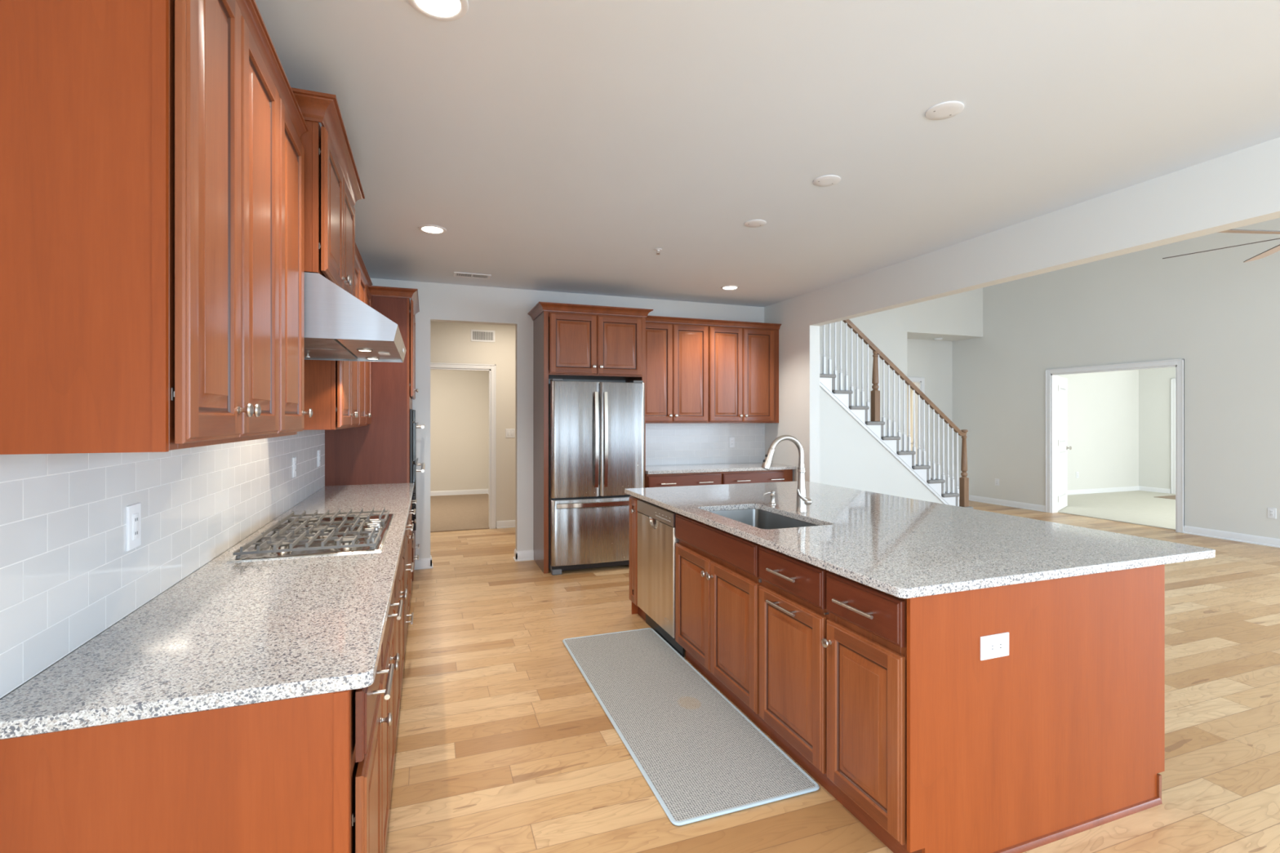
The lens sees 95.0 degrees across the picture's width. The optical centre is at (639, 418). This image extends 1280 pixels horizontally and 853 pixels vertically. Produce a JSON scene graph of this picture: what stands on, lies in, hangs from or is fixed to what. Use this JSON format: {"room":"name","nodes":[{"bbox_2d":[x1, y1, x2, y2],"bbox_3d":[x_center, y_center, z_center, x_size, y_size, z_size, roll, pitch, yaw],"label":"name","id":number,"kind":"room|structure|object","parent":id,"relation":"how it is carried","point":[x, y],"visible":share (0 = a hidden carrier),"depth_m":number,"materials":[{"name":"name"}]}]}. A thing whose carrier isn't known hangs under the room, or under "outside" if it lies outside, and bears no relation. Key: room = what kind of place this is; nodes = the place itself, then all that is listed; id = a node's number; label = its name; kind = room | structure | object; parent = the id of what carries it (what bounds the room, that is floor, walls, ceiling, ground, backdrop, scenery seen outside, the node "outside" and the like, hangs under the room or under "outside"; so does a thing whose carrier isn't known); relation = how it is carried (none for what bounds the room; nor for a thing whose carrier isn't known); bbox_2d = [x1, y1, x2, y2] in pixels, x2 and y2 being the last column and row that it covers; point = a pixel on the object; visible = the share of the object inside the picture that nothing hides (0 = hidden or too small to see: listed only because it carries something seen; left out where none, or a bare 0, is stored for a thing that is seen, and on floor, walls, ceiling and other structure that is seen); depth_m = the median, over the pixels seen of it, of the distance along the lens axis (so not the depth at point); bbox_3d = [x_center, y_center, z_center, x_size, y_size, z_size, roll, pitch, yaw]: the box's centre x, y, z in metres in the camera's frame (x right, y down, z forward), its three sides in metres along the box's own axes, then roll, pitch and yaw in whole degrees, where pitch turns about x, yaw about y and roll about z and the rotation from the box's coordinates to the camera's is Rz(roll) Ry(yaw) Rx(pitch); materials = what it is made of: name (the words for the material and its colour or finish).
{"room":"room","nodes":[
{"label":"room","id":0,"kind":"room"},
{"bbox_2d":[0,487,322,699],"bbox_3d":[-1.088,0.068,0.644,0.120,2.717,10.150,0,0,-20],"label":"wall","id":1,"kind":"structure","parent":0,"point":[322,487],"depth_m":1.49,"materials":[{"name":"tile"}]},
{"bbox_2d":[125,502,141,551],"bbox_3d":[-1.336,0.286,1.552,0.008,0.116,0.072,0,0,-20],"label":"wall outlet","id":2,"kind":"object","parent":1,"relation":"attached to","point":[133,512],"visible":1,"depth_m":1.54,"materials":[{"name":"white plastic"}]},
{"bbox_2d":[0,0,283,454],"bbox_3d":[-1.078,-0.488,1.328,0.363,1.097,0.760,0,0,-20],"label":"upper cabinet","id":3,"kind":"object","parent":1,"relation":"attached to","point":[140,139],"visible":1,"depth_m":1.03,"materials":[{"name":"brown wood"}]},
{"bbox_2d":[0,430,324,698],"bbox_3d":[-1.693,-0.006,2.512,0.010,1.036,4.075,0,0,-20],"label":"backsplash","id":4,"kind":"structure","parent":1,"relation":"attached to","point":[68,575],"depth_m":1.44,"materials":[{"name":"tile"}]},
{"bbox_2d":[268,69,312,438],"bbox_3d":[-1.272,-0.489,1.866,0.363,1.095,0.385,0,0,-20],"label":"upper cabinet","id":5,"kind":"object","parent":1,"relation":"attached to","point":[292,124],"visible":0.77,"depth_m":1.89,"materials":[{"name":"brown wood"}]},
{"bbox_2d":[293,457,296,477],"bbox_3d":[-2.010,0.286,3.417,0.008,0.116,0.072,0,0,-20],"label":"wall outlet","id":6,"kind":"object","parent":1,"relation":"attached to","point":[294,458],"visible":1,"depth_m":3.40,"materials":[{"name":"white plastic"}]},
{"bbox_2d":[317,449,319,466],"bbox_3d":[-2.286,0.286,4.183,0.008,0.116,0.072,0,0,-20],"label":"wall outlet","id":7,"kind":"object","parent":1,"relation":"attached to","point":[318,451],"visible":1,"depth_m":4.15,"materials":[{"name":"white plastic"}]},
{"bbox_2d":[291,87,364,296],"bbox_3d":[-1.458,-0.837,2.488,0.436,0.622,1.018,0,0,-20],"label":"upper cabinet","id":8,"kind":"object","parent":1,"relation":"attached to","point":[332,183],"visible":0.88,"depth_m":2.15,"materials":[{"name":"brown wood"}]},
{"bbox_2d":[302,242,360,430],"bbox_3d":[-1.790,-0.489,3.301,0.363,1.095,0.845,0,0,-20],"label":"upper cabinet","id":9,"kind":"object","parent":1,"relation":"attached to","point":[331,388],"visible":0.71,"depth_m":2.94,"materials":[{"name":"brown wood"}]},
{"bbox_2d":[304,271,406,362],"bbox_3d":[-1.358,-0.400,2.524,0.626,0.245,0.902,0,0,-20],"label":"range hood","id":10,"kind":"object","parent":1,"relation":"attached to","point":[339,326],"visible":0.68,"depth_m":2.16,"materials":[{"name":"metal"}]},
{"bbox_2d":[355,256,373,426],"bbox_3d":[-2.076,-0.489,4.092,0.363,1.095,0.837,0,0,-20],"label":"upper cabinet","id":11,"kind":"object","parent":1,"relation":"attached to","point":[365,295],"visible":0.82,"depth_m":4.08,"materials":[{"name":"brown wood"}]},
{"bbox_2d":[430,369,488,491],"bbox_3d":[-3.521,0.068,9.007,2.890,2.717,3.565,0,0,-20],"label":"wall","id":12,"kind":"structure","parent":0,"point":[459,399],"depth_m":10.84,"materials":[{"name":"paint"}]},
{"bbox_2d":[430,488,488,496],"bbox_3d":[-3.513,1.379,8.954,2.670,0.095,3.430,0,0,-20],"label":"baseboard","id":13,"kind":"structure","parent":12,"relation":"attached to","point":[479,491],"depth_m":10.83,"materials":[{"name":"white paint"}]},
{"bbox_2d":[430,320,515,520],"bbox_3d":[-2.421,0.068,7.445,3.700,2.717,0.120,0,0,-20],"label":"wall","id":14,"kind":"structure","parent":0,"point":[450,342],"depth_m":7.60,"materials":[{"name":"paint"}]},
{"bbox_2d":[430,362,496,528],"bbox_3d":[-2.366,0.368,7.454,1.033,2.117,0.142,0,0,-20],"label":"trim","id":15,"kind":"structure","parent":14,"relation":"attached to","point":[491,368],"depth_m":7.56,"materials":[{"name":"white paint"}]},
{"bbox_2d":[471,329,494,342],"bbox_3d":[-2.013,-1.054,7.524,0.300,0.150,0.008,0,0,-20],"label":"air vent","id":16,"kind":"object","parent":14,"relation":"in","point":[481,335],"visible":1,"depth_m":7.52,"materials":[{"name":"white plastic"}]},
{"bbox_2d":[496,520,515,528],"bbox_3d":[-1.300,1.379,7.773,1.170,0.095,0.024,0,0,-20],"label":"baseboard","id":17,"kind":"structure","parent":14,"relation":"attached to","point":[509,523],"depth_m":7.61,"materials":[{"name":"white paint"}]},
{"bbox_2d":[505,428,515,437],"bbox_3d":[-1.689,0.199,7.641,0.118,0.116,0.008,0,0,-20],"label":"light switch","id":18,"kind":"object","parent":14,"relation":"attached to","point":[509,433],"visible":1,"depth_m":7.64,"materials":[{"name":"white plastic"}]},
{"bbox_2d":[370,278,764,559],"bbox_3d":[-0.654,0.068,6.132,4.422,2.717,0.120,0,0,-20],"label":"wall","id":19,"kind":"structure","parent":0,"point":[437,302],"depth_m":5.86,"materials":[{"name":"grey paint"}]},
{"bbox_2d":[414,548,533,569],"bbox_3d":[-1.631,1.379,5.767,1.147,0.095,0.144,0,0,-20],"label":"baseboard","id":20,"kind":"structure","parent":19,"relation":"attached to","point":[422,563],"depth_m":5.84,"materials":[{"name":"white paint"}]},
{"bbox_2d":[645,315,710,423],"bbox_3d":[0.303,-0.493,6.220,0.808,1.095,0.362,0,0,-20],"label":"upper cabinet","id":21,"kind":"object","parent":19,"relation":"attached to","point":[677,348],"visible":0.89,"depth_m":6.09,"materials":[{"name":"brown wood"}]},
{"bbox_2d":[645,422,764,465],"bbox_3d":[0.654,0.282,6.535,1.687,0.460,0.009,0,0,-20],"label":"backsplash","id":22,"kind":"structure","parent":19,"relation":"attached to","point":[695,443],"depth_m":6.55,"materials":[{"name":"tile"}]},
{"bbox_2d":[728,437,734,447],"bbox_3d":[1.046,0.277,6.667,0.072,0.116,0.008,0,0,-20],"label":"wall outlet","id":23,"kind":"object","parent":19,"relation":"attached to","point":[731,440],"visible":1,"depth_m":6.66,"materials":[{"name":"white plastic"}]},
{"bbox_2d":[707,319,781,422],"bbox_3d":[1.094,-0.493,6.506,0.875,1.095,0.362,0,0,-20],"label":"upper cabinet","id":24,"kind":"object","parent":19,"relation":"attached to","point":[744,356],"visible":0.99,"depth_m":6.36,"materials":[{"name":"brown wood"}]},
{"bbox_2d":[527,302,653,573],"bbox_3d":[-0.500,0.188,5.785,1.109,2.478,0.635,0,0,-20],"label":"tall cabinet","id":25,"kind":"object","parent":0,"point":[571,341],"visible":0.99,"depth_m":5.53,"materials":[{"name":"brown wood"}]},
{"bbox_2d":[254,0,1279,306],"bbox_3d":[0.996,-1.336,1.332,4.577,0.108,10.030,0,0,-20],"label":"ceiling","id":26,"kind":"structure","parent":0,"point":[556,145],"depth_m":2.56,"materials":[{"name":"paint"}]},
{"bbox_2d":[417,224,446,234],"bbox_3d":[-1.417,-1.286,4.007,0.183,0.007,0.183,0,0,-20],"label":"recessed light","id":27,"kind":"object","parent":26,"relation":"in","point":[428,228],"visible":1,"depth_m":3.99,"materials":[{"name":"white plastic"}]},
{"bbox_2d":[408,0,468,21],"bbox_3d":[-0.625,-1.286,1.810,0.183,0.007,0.183,0,0,-20],"label":"recessed light","id":28,"kind":"object","parent":26,"relation":"in","point":[439,10],"visible":1,"depth_m":1.84,"materials":[{"name":"white plastic"}]},
{"bbox_2d":[453,271,491,279],"bbox_3d":[-1.517,-1.286,5.300,0.320,0.008,0.160,0,0,-20],"label":"ceiling vent","id":29,"kind":"object","parent":26,"relation":"in","point":[455,273],"visible":1,"depth_m":5.30,"materials":[{"name":"white plastic"}]},
{"bbox_2d":[653,248,662,254],"bbox_3d":[0.139,-1.272,4.486,0.059,0.035,0.059,0,0,-20],"label":"sprinkler head","id":30,"kind":"object","parent":26,"relation":"attached to","point":[655,249],"visible":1,"depth_m":4.47},
{"bbox_2d":[720,285,739,289],"bbox_3d":[0.889,-1.286,5.795,0.183,0.007,0.183,0,0,-20],"label":"recessed light","id":31,"kind":"object","parent":26,"relation":"in","point":[725,287],"visible":1,"depth_m":5.78,"materials":[{"name":"white plastic"}]},
{"bbox_2d":[385,490,1279,852],"bbox_3d":[4.230,1.470,5.513,14.900,0.112,15.700,0,0,-20],"label":"floor","id":32,"kind":"structure","parent":0,"point":[504,744],"depth_m":2.75,"materials":[{"name":"brown wood"}]},
{"bbox_2d":[0,689,350,852],"bbox_3d":[-0.861,0.985,1.073,0.596,0.884,0.016,0,0,-20],"label":"end panel","id":33,"kind":"object","parent":32,"relation":"on","point":[273,776],"visible":1,"depth_m":1.08,"materials":[{"name":"brown wood"}]},
{"bbox_2d":[324,285,419,582],"bbox_3d":[-2.226,0.206,4.964,0.670,2.440,1.005,0,0,-20],"label":"tall cabinet","id":34,"kind":"object","parent":32,"relation":"on","point":[378,452],"visible":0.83,"depth_m":4.57,"materials":[{"name":"brown wood"}]},
{"bbox_2d":[409,408,425,533],"bbox_3d":[-2.173,0.431,4.978,0.652,1.006,0.840,0,0,-20],"label":"wall oven","id":35,"kind":"object","parent":34,"relation":"in","point":[414,426],"visible":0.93,"depth_m":4.67,"materials":[{"name":"silver metal"}]},
{"bbox_2d":[350,648,394,852],"bbox_3d":[-0.911,0.985,1.308,0.662,0.884,0.451,0,0,-20],"label":"base cabinet","id":36,"kind":"object","parent":32,"relation":"on","point":[366,719],"visible":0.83,"depth_m":1.25,"materials":[{"name":"brown wood"}]},
{"bbox_2d":[378,581,403,852],"bbox_3d":[-1.101,0.985,1.835,0.662,0.884,0.670,0,0,-20],"label":"base cabinet","id":37,"kind":"object","parent":32,"relation":"on","point":[388,646],"visible":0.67,"depth_m":1.88,"materials":[{"name":"brown wood"}]},
{"bbox_2d":[392,537,407,751],"bbox_3d":[-1.373,0.985,2.577,0.654,0.884,0.910,0,0,-20],"label":"base cabinet","id":38,"kind":"object","parent":32,"relation":"on","point":[400,594],"visible":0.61,"depth_m":2.62,"materials":[{"name":"brown wood"}]},
{"bbox_2d":[402,518,413,660],"bbox_3d":[-1.627,0.985,3.293,0.662,0.884,0.610,0,0,-20],"label":"base cabinet","id":39,"kind":"object","parent":32,"relation":"on","point":[405,557],"visible":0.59,"depth_m":3.38,"materials":[{"name":"brown wood"}]},
{"bbox_2d":[406,506,415,618],"bbox_3d":[-1.834,0.985,3.867,0.662,0.884,0.610,0,0,-20],"label":"base cabinet","id":40,"kind":"object","parent":32,"relation":"on","point":[408,535],"visible":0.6,"depth_m":3.98,"materials":[{"name":"brown wood"}]},
{"bbox_2d":[409,497,417,593],"bbox_3d":[-2.007,0.985,4.345,0.662,0.884,0.407,0,0,-20],"label":"base cabinet","id":41,"kind":"object","parent":32,"relation":"on","point":[415,500],"visible":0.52,"depth_m":4.46,"materials":[{"name":"brown wood"}]},
{"bbox_2d":[0,483,413,739],"bbox_3d":[-1.459,0.527,2.807,0.630,0.030,3.680,0,0,-20],"label":"countertop","id":42,"kind":"structure","parent":41,"relation":"on","point":[226,634],"depth_m":1.34,"materials":[{"name":"stone"}]},
{"bbox_2d":[226,506,394,562],"bbox_3d":[-1.382,0.488,2.590,0.502,0.048,0.900,0,0,-20],"label":"gas cooktop","id":43,"kind":"object","parent":42,"relation":"in","point":[300,536],"visible":1,"depth_m":2.41,"materials":[{"name":"metal"}]},
{"bbox_2d":[548,378,644,575],"bbox_3d":[-0.471,0.533,5.721,0.900,1.783,0.717,0,0,-20],"label":"refrigerator","id":44,"kind":"object","parent":32,"relation":"on","point":[597,429],"visible":0.92,"depth_m":5.41,"materials":[{"name":"grey metal"}]},
{"bbox_2d":[629,496,645,621],"bbox_3d":[0.225,0.985,4.264,0.652,0.884,0.192,0,0,-20],"label":"base cabinet","id":45,"kind":"object","parent":32,"relation":"on","point":[633,511],"visible":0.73,"depth_m":4.16,"materials":[{"name":"brown wood"}]},
{"bbox_2d":[637,499,684,657],"bbox_3d":[0.376,0.989,3.869,0.616,0.868,0.638,0,0,-20],"label":"dishwasher","id":46,"kind":"object","parent":32,"relation":"on","point":[656,525],"visible":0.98,"depth_m":3.71,"materials":[{"name":"silver metal"}]},
{"bbox_2d":[645,471,721,487],"bbox_3d":[0.356,0.985,6.081,0.813,0.884,0.660,0,0,-20],"label":"base cabinet","id":47,"kind":"object","parent":32,"relation":"on","point":[663,480],"visible":0.18,"depth_m":5.80,"materials":[{"name":"brown wood"}]},
{"bbox_2d":[645,462,795,474],"bbox_3d":[0.762,0.527,6.235,1.681,0.030,0.628,0,0,-20],"label":"countertop","id":48,"kind":"structure","parent":47,"relation":"on","point":[704,468],"depth_m":6.11,"materials":[{"name":"stone"}]},
{"bbox_2d":[562,627,819,826],"bbox_3d":[0.098,1.419,3.001,0.618,0.011,1.828,0,0,-20],"label":"kitchen mat","id":49,"kind":"object","parent":32,"relation":"on","point":[700,756],"visible":1,"depth_m":2.64,"materials":[{"name":"grey fabric"}]},
{"bbox_2d":[675,513,770,737],"bbox_3d":[0.636,0.985,3.125,0.652,0.884,0.923,0,0,-20],"label":"base cabinet","id":50,"kind":"object","parent":32,"relation":"on","point":[717,580],"visible":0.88,"depth_m":2.92,"materials":[{"name":"brown wood"}]},
{"bbox_2d":[721,469,792,484],"bbox_3d":[1.138,0.985,6.363,0.850,0.884,0.660,0,0,-20],"label":"base cabinet","id":51,"kind":"object","parent":32,"relation":"on","point":[781,475],"visible":0.18,"depth_m":6.08,"materials":[{"name":"brown wood"}]},
{"bbox_2d":[759,546,839,801],"bbox_3d":[0.868,0.985,2.470,0.660,0.884,0.466,0,0,-20],"label":"base cabinet","id":52,"kind":"object","parent":32,"relation":"on","point":[793,615],"visible":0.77,"depth_m":2.33,"materials":[{"name":"brown wood"}]},
{"bbox_2d":[821,571,921,852],"bbox_3d":[1.012,0.985,2.071,0.660,0.884,0.385,0,0,-20],"label":"base cabinet","id":53,"kind":"object","parent":32,"relation":"on","point":[865,643],"visible":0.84,"depth_m":1.94,"materials":[{"name":"brown wood"}]},
{"bbox_2d":[624,480,1215,598],"bbox_3d":[1.066,0.527,3.273,1.558,0.030,2.666,0,0,-20],"label":"countertop","id":54,"kind":"structure","parent":53,"relation":"on","point":[896,546],"depth_m":2.47,"materials":[{"name":"stone"}]},
{"bbox_2d":[708,508,817,528],"bbox_3d":[0.634,0.648,3.107,0.446,0.210,0.774,0,0,-20],"label":"sink","id":55,"kind":"object","parent":54,"relation":"in","point":[759,518],"visible":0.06,"depth_m":3.44,"materials":[{"name":"metal"}]},
{"bbox_2d":[763,490,776,504],"bbox_3d":[0.769,0.472,3.488,0.084,0.080,0.040,0,0,-20],"label":"soap dispenser","id":56,"kind":"object","parent":54,"relation":"on","point":[772,492],"visible":1,"depth_m":3.48,"materials":[{"name":"grey metal"}]},
{"bbox_2d":[761,435,812,511],"bbox_3d":[0.796,0.302,3.194,0.293,0.420,0.080,0,0,-20],"label":"faucet","id":57,"kind":"object","parent":54,"relation":"on","point":[802,501],"visible":1,"depth_m":3.21,"materials":[{"name":"grey metal"}]},
{"bbox_2d":[819,373,973,508],"bbox_3d":[2.862,0.143,8.155,3.290,2.568,1.260,0,0,-20],"label":"staircase","id":58,"kind":"structure","parent":32,"relation":"on","point":[843,397],"depth_m":7.62,"materials":[{"name":"white wood"}]},
{"bbox_2d":[819,319,968,506],"bbox_3d":[3.034,-0.461,7.632,3.224,3.379,0.100,0,0,-20],"label":"stair railing","id":59,"kind":"object","parent":58,"relation":"on","point":[963,491],"visible":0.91,"depth_m":7.77,"materials":[{"name":"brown wood"}]},
{"bbox_2d":[631,564,1164,852],"bbox_3d":[0.946,0.985,3.226,1.215,0.884,2.658,0,0,-20],"label":"end panel","id":60,"kind":"object","parent":32,"relation":"on","point":[1061,735],"visible":0.79,"depth_m":1.97,"materials":[{"name":"brown wood"}]},
{"bbox_2d":[980,631,1008,660],"bbox_3d":[1.149,0.739,1.897,0.122,0.075,0.008,0,0,-20],"label":"wall outlet","id":61,"kind":"object","parent":60,"relation":"attached to","point":[994,646],"visible":1,"depth_m":1.89,"materials":[{"name":"white plastic"}]},
{"bbox_2d":[1154,495,1175,499],"bbox_3d":[9.705,1.411,10.226,0.800,0.008,0.850,0,0,-20],"label":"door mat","id":62,"kind":"object","parent":32,"relation":"on","point":[1173,497],"visible":0.24,"depth_m":10.43,"materials":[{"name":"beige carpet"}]},
{"bbox_2d":[819,386,942,503],"bbox_3d":[2.972,0.190,7.567,3.126,2.472,0.017,0,0,-20],"label":"wall","id":63,"kind":"structure","parent":0,"point":[851,457],"depth_m":7.48,"materials":[{"name":"paint"}]},
{"bbox_2d":[819,287,982,450],"bbox_3d":[3.332,-1.224,9.356,5.020,5.300,0.620,0,0,-20],"label":"wall","id":64,"kind":"structure","parent":0,"point":[956,317],"depth_m":9.30,"materials":[{"name":"paint"}]},
{"bbox_2d":[933,337,942,340],"bbox_3d":[5.130,-1.356,10.090,0.130,0.034,0.130,0,0,-20],"label":"smoke detector","id":65,"kind":"object","parent":64,"relation":"attached to","point":[935,339],"visible":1,"depth_m":10.05,"materials":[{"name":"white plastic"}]},
{"bbox_2d":[906,382,915,451],"bbox_3d":[4.946,0.026,11.778,3.700,2.800,2.800,0,0,-20],"label":"wall","id":66,"kind":"structure","parent":0,"point":[911,389],"depth_m":13.45,"materials":[{"name":"paint"}]},
{"bbox_2d":[906,338,951,492],"bbox_3d":[4.829,0.026,10.024,1.750,2.800,0.620,0,0,-20],"label":"wall","id":67,"kind":"structure","parent":0,"point":[931,360],"depth_m":10.36,"materials":[{"name":"paint"}]},
{"bbox_2d":[911,383,915,446],"bbox_3d":[5.044,0.401,10.720,0.164,2.028,0.749,0,0,19],"label":"door","id":68,"kind":"structure","parent":67,"relation":"in","point":[914,384],"depth_m":10.82,"materials":[{"name":"white paint"}]},
{"bbox_2d":[907,377,924,464],"bbox_3d":[4.532,0.359,10.171,0.900,2.135,0.142,0,0,-20],"label":"trim","id":69,"kind":"structure","parent":67,"relation":"attached to","point":[919,382],"depth_m":10.25,"materials":[{"name":"white paint"}]},
{"bbox_2d":[764,137,1279,483],"bbox_3d":[2.963,-1.224,2.802,0.123,5.300,11.460,0,0,-20],"label":"wall","id":70,"kind":"structure","parent":0,"point":[1238,188],"depth_m":3.82,"materials":[{"name":"paint"}]},
{"bbox_2d":[951,217,1279,538],"bbox_3d":[7.674,-1.224,4.895,0.120,5.300,12.200,0,0,-20],"label":"wall","id":71,"kind":"structure","parent":0,"point":[1219,313],"depth_m":7.43,"materials":[{"name":"paint"}]},
{"bbox_2d":[995,478,999,485],"bbox_3d":[5.882,1.056,9.671,0.008,0.116,0.072,0,0,-20],"label":"wall outlet","id":72,"kind":"object","parent":71,"relation":"attached to","point":[997,480],"visible":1,"depth_m":9.66,"materials":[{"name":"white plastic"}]},
{"bbox_2d":[1057,376,1071,511],"bbox_3d":[6.595,0.387,9.135,0.164,2.040,0.764,0,0,40],"label":"door","id":73,"kind":"structure","parent":71,"relation":"in","point":[1063,447],"depth_m":9.11,"materials":[{"name":"white paint"}]},
{"bbox_2d":[1045,358,1184,533],"bbox_3d":[6.506,0.345,8.107,0.147,2.162,1.730,0,0,-20],"label":"trim","id":74,"kind":"structure","parent":71,"relation":"attached to","point":[1051,375],"depth_m":8.34,"materials":[{"name":"white paint"}]},
{"bbox_2d":[968,494,1279,547],"bbox_3d":[7.593,1.379,4.909,0.024,0.095,11.880,0,0,-20],"label":"baseboard","id":75,"kind":"structure","parent":71,"relation":"attached to","point":[1255,540],"depth_m":7.07,"materials":[{"name":"white paint"}]},
{"bbox_2d":[1267,507,1275,519],"bbox_3d":[7.019,1.056,6.519,0.008,0.116,0.072,0,0,-20],"label":"wall outlet","id":76,"kind":"object","parent":71,"relation":"attached to","point":[1271,511],"visible":1,"depth_m":6.52,"materials":[{"name":"white plastic"}]},
{"bbox_2d":[1057,367,1175,490],"bbox_3d":[8.623,-0.049,8.746,4.280,2.950,4.640,0,0,-20],"label":"wall","id":77,"kind":"structure","parent":0,"point":[1119,422],"depth_m":11.19,"materials":[{"name":"paint"}]},
{"bbox_2d":[1075,471,1079,478],"bbox_3d":[8.132,1.056,10.903,0.072,0.116,0.008,0,0,-20],"label":"wall outlet","id":78,"kind":"object","parent":77,"relation":"attached to","point":[1077,473],"visible":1,"depth_m":10.90,"materials":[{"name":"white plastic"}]},
{"bbox_2d":[1067,485,1170,494],"bbox_3d":[7.910,1.379,10.546,4.160,0.095,0.530,0,0,-20],"label":"baseboard","id":79,"kind":"structure","parent":77,"relation":"attached to","point":[1138,487],"depth_m":11.16,"materials":[{"name":"white paint"}]},
{"bbox_2d":[1170,377,1175,493],"bbox_3d":[10.136,0.336,10.472,0.022,2.158,1.100,0,0,-20],"label":"trim","id":80,"kind":"structure","parent":77,"relation":"attached to","point":[1172,380],"depth_m":10.95,"materials":[{"name":"white paint"}]},
{"bbox_3d":[5.357,-3.924,3.740,5.263,0.100,11.600,0,0,-20],"label":"ceiling","id":81,"kind":"structure","parent":0,"visible":0},
{"bbox_2d":[1162,229,1279,262],"bbox_3d":[4.351,-2.506,3.812,1.422,2.733,1.422,0,0,-20],"label":"ceiling fan","id":82,"kind":"object","parent":81,"relation":"hanging from","point":[1277,248],"visible":0.8,"depth_m":4.05,"materials":[{"name":"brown wood"}]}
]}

